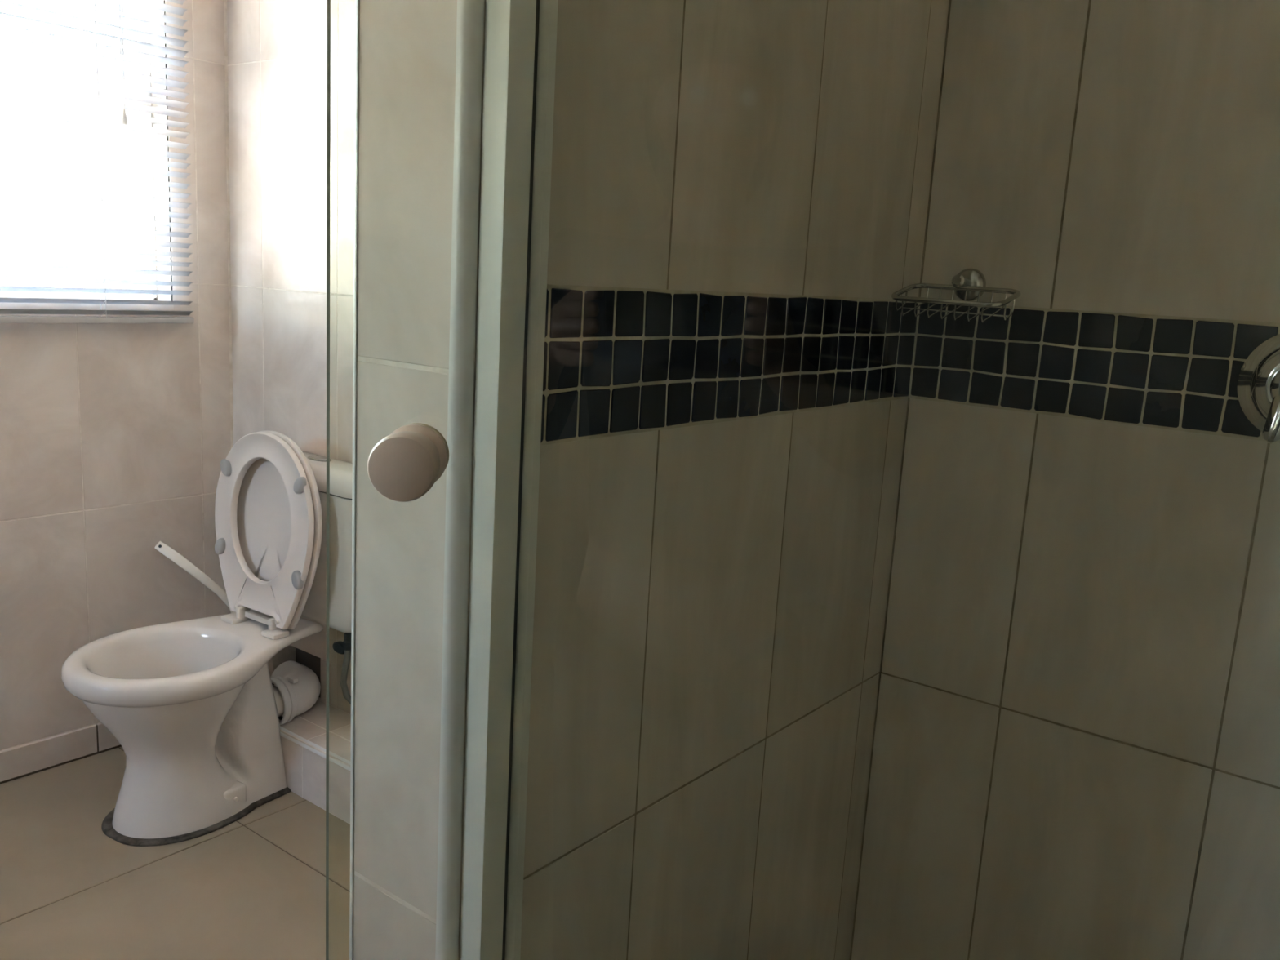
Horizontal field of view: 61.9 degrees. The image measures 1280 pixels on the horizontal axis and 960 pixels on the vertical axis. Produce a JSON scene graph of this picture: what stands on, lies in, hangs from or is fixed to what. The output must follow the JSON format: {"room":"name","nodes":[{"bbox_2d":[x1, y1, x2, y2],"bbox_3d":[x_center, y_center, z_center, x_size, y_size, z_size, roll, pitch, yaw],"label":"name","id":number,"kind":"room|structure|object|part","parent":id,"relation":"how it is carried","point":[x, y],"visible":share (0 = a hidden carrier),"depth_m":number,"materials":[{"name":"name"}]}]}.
{"room":"bathroom","nodes":[
{"label":"bathroom","id":0,"kind":"room"},
{"bbox_2d":[0,0,233,751],"bbox_3d":[-2.183,-0.374,1.466,0.160,2.450,3.691,11,14,37],"label":"wall","id":1,"kind":"structure","parent":0,"point":[115,438],"depth_m":2.61,"materials":[{"name":"beige tile"}]},
{"bbox_2d":[0,722,121,783],"bbox_3d":[-2.274,0.819,1.522,0.009,0.078,3.394,11,14,37],"label":"baseboard","id":2,"kind":"structure","parent":1,"relation":"attached to","point":[16,762],"depth_m":2.60,"materials":[{"name":"brown tile"}]},
{"bbox_2d":[0,4,173,311],"bbox_3d":[-1.776,-0.722,1.876,0.128,0.816,1.910,11,14,37],"label":"window","id":3,"kind":"structure","parent":1,"relation":"in","point":[146,237],"depth_m":2.51,"materials":[{"name":"white paint"}]},
{"bbox_3d":[-1.779,-0.328,1.936,0.078,0.021,1.910,11,13,37],"label":"sill","id":4,"kind":"part","parent":3,"relation":"part of","materials":[{"name":"beige tile"}]},
{"bbox_2d":[0,0,194,323],"bbox_3d":[-1.695,-0.850,1.788,0.052,1.163,1.981,11,14,37],"label":"blind","id":5,"kind":"object","parent":3,"relation":"attached to","point":[123,125],"visible":1,"depth_m":2.42,"materials":[{"name":"grey plastic"}]},
{"bbox_3d":[-1.730,-0.287,1.898,0.024,0.015,1.981,11,13,37],"label":"rail","id":6,"kind":"part","parent":5,"relation":"part of","materials":[{"name":"grey plastic"}]},
{"bbox_3d":[-1.224,-0.925,2.395,0.026,1.110,0.002,11,14,37],"label":"ladder cord","id":7,"kind":"part","parent":5,"relation":"part of","materials":[{"name":"white fabric"}]},
{"bbox_3d":[-1.160,-1.157,2.377,0.004,0.640,0.009,11,14,37],"label":"pull cord","id":8,"kind":"part","parent":5,"relation":"part of","materials":[{"name":"white plastic"}]},
{"bbox_2d":[0,746,350,959],"bbox_3d":[-0.189,1.316,0.078,5.571,0.120,3.991,11,14,37],"label":"floor","id":9,"kind":"structure","parent":0,"point":[253,886],"depth_m":2.16,"materials":[{"name":"brown tile"}]},
{"bbox_2d":[61,431,352,846],"bbox_3d":[-0.961,0.329,2.409,0.470,0.855,0.627,11,14,37],"label":"toilet","id":10,"kind":"object","parent":9,"relation":"on","point":[193,708],"visible":0.99,"depth_m":2.44,"materials":[{"name":"beige ceramic"}]},
{"bbox_3d":[-0.881,0.111,2.492,0.355,0.446,0.043,11,13,34],"label":"seat","id":11,"kind":"part","parent":10,"relation":"part of","materials":[{"name":"beige plastic"}]},
{"bbox_3d":[-0.869,0.109,2.510,0.361,0.452,0.046,11,13,34],"label":"seat lid","id":12,"kind":"part","parent":10,"relation":"part of","materials":[{"name":"beige plastic"}]},
{"bbox_2d":[271,661,320,724],"bbox_3d":[-0.860,0.527,2.660,0.158,0.116,0.158,11,14,37],"label":"pipe","id":13,"kind":"object","parent":10,"relation":"attached to","point":[299,686],"visible":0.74,"depth_m":2.61,"materials":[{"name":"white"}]},
{"bbox_3d":[-0.783,-0.024,2.549,0.470,0.054,0.110,11,13,37],"label":"cistern lid","id":14,"kind":"part","parent":10,"relation":"part of","materials":[{"name":"beige ceramic"}]},
{"bbox_2d":[280,699,351,824],"bbox_3d":[-0.501,0.721,2.396,1.726,0.144,0.175,11,14,37],"label":"ledge","id":15,"kind":"structure","parent":9,"relation":"on","point":[303,738],"depth_m":2.51,"materials":[{"name":"beige tile"}]},
{"bbox_2d":[154,541,234,613],"bbox_3d":[-1.108,0.351,2.738,0.248,0.386,0.100,-1,12,-21],"label":"toilet brush","id":16,"kind":"object","parent":15,"relation":"on","point":[162,548],"visible":0.22,"depth_m":2.70,"materials":[{"name":"beige plastic"}]},
{"bbox_2d":[353,0,950,959],"bbox_3d":[0.111,-0.225,1.373,0.155,2.450,1.051,11,14,37],"label":"wall partition","id":17,"kind":"structure","parent":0,"point":[740,191],"depth_m":1.22,"materials":[{"name":"beige tile"}]},
{"bbox_2d":[349,0,359,959],"bbox_3d":[-0.267,-0.177,1.011,0.010,2.450,0.013,11,14,37],"label":"trim","id":18,"kind":"structure","parent":17,"relation":"attached to","point":[357,2],"depth_m":1.03,"materials":[{"name":"white metal"}]},
{"bbox_2d":[435,0,484,959],"bbox_3d":[-0.153,-0.154,0.926,0.016,2.450,0.016,11,14,37],"label":"trim","id":19,"kind":"structure","parent":17,"relation":"attached to","point":[470,13],"depth_m":0.95,"materials":[{"name":"white metal"}]},
{"bbox_2d":[459,0,558,959],"bbox_3d":[-0.105,-0.156,0.952,0.030,2.450,0.083,11,14,37],"label":"door frame","id":20,"kind":"structure","parent":17,"relation":"attached to","point":[521,35],"depth_m":0.96,"materials":[{"name":"white metal"}]},
{"bbox_2d":[226,0,1279,959],"bbox_3d":[0.127,-0.339,1.977,2.876,2.450,0.183,11,14,37],"label":"wall","id":21,"kind":"structure","parent":0,"point":[1076,750],"depth_m":1.56,"materials":[{"name":"tile"}]},
{"bbox_2d":[332,640,344,654],"bbox_3d":[-0.691,0.396,2.564,0.069,0.035,0.071,11,14,37],"label":"valve","id":22,"kind":"object","parent":21,"relation":"attached to","point":[337,646],"visible":0.41,"depth_m":2.54,"materials":[{"name":"black plastic"}]},
{"bbox_2d":[340,632,351,704],"bbox_3d":[-0.665,0.452,2.524,0.098,0.176,0.036,5,11,8],"label":"supply hose","id":23,"kind":"object","parent":22,"relation":"attached to","point":[347,642],"visible":0.59,"depth_m":2.53,"materials":[{"name":"grey"}]},
{"bbox_2d":[891,268,1020,322],"bbox_3d":[0.464,-0.271,1.552,0.170,0.076,0.127,11,14,37],"label":"basket","id":24,"kind":"object","parent":21,"relation":"attached to","point":[969,285],"visible":1,"depth_m":1.55,"materials":[{"name":"silver metal"}]},
{"bbox_3d":[0.477,-0.293,1.584,0.020,0.023,0.035,11,13,37],"label":"post","id":25,"kind":"part","parent":24,"relation":"part of","materials":[{"name":"silver metal"}]},
{"bbox_2d":[1237,333,1279,444],"bbox_3d":[0.819,-0.115,1.328,0.144,0.144,0.076,11,14,37],"label":"shower mixer","id":26,"kind":"object","parent":21,"relation":"attached to","point":[1259,378],"visible":1,"depth_m":1.36,"materials":[{"name":"silver metal"}]},
{"bbox_3d":[0.795,-0.082,1.318,0.037,0.076,0.024,11,13,37],"label":"lever","id":27,"kind":"part","parent":26,"relation":"part of","materials":[{"name":"silver metal"}]},
{"bbox_3d":[0.826,-0.068,0.769,0.150,2.450,0.951,11,14,37],"label":"wall","id":28,"kind":"structure","parent":0,"visible":0},
{"bbox_2d":[325,0,448,959],"bbox_3d":[0.149,0.108,0.553,0.625,1.990,0.054,3,11,-2],"label":"shower door","id":29,"kind":"structure","parent":28,"relation":"attached to","point":[404,465],"depth_m":0.50,"materials":[{"name":"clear glass"}]},
{"bbox_3d":[0.149,0.105,0.567,0.625,1.990,0.006,3,11,-2],"label":"glass pane","id":30,"kind":"part","parent":29,"relation":"part of","materials":[{"name":"grey"}]},
{"bbox_3d":[-0.112,-0.008,0.517,0.033,0.033,0.038,3,11,-2],"label":"knob","id":31,"kind":"part","parent":29,"relation":"part of","materials":[{"name":"beige plastic"}]},
{"label":"outside","id":32,"kind":"structure","parent":0,"visible":0},
{"bbox_3d":[-19.916,0.290,15.724,130.000,0.200,120.000,11,14,37],"label":"ground","id":33,"kind":"structure","parent":32,"visible":0},
{"bbox_2d":[0,281,136,295],"bbox_3d":[-20.832,-4.343,30.887,9.800,3.100,12.400,11,14,37],"label":"house","id":34,"kind":"structure","parent":33,"relation":"on","point":[20,283],"depth_m":30.49,"materials":[{"name":"white"}]},
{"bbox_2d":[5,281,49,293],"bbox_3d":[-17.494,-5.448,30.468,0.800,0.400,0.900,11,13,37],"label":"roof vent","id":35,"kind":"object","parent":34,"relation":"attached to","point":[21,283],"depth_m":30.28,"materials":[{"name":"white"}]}
]}

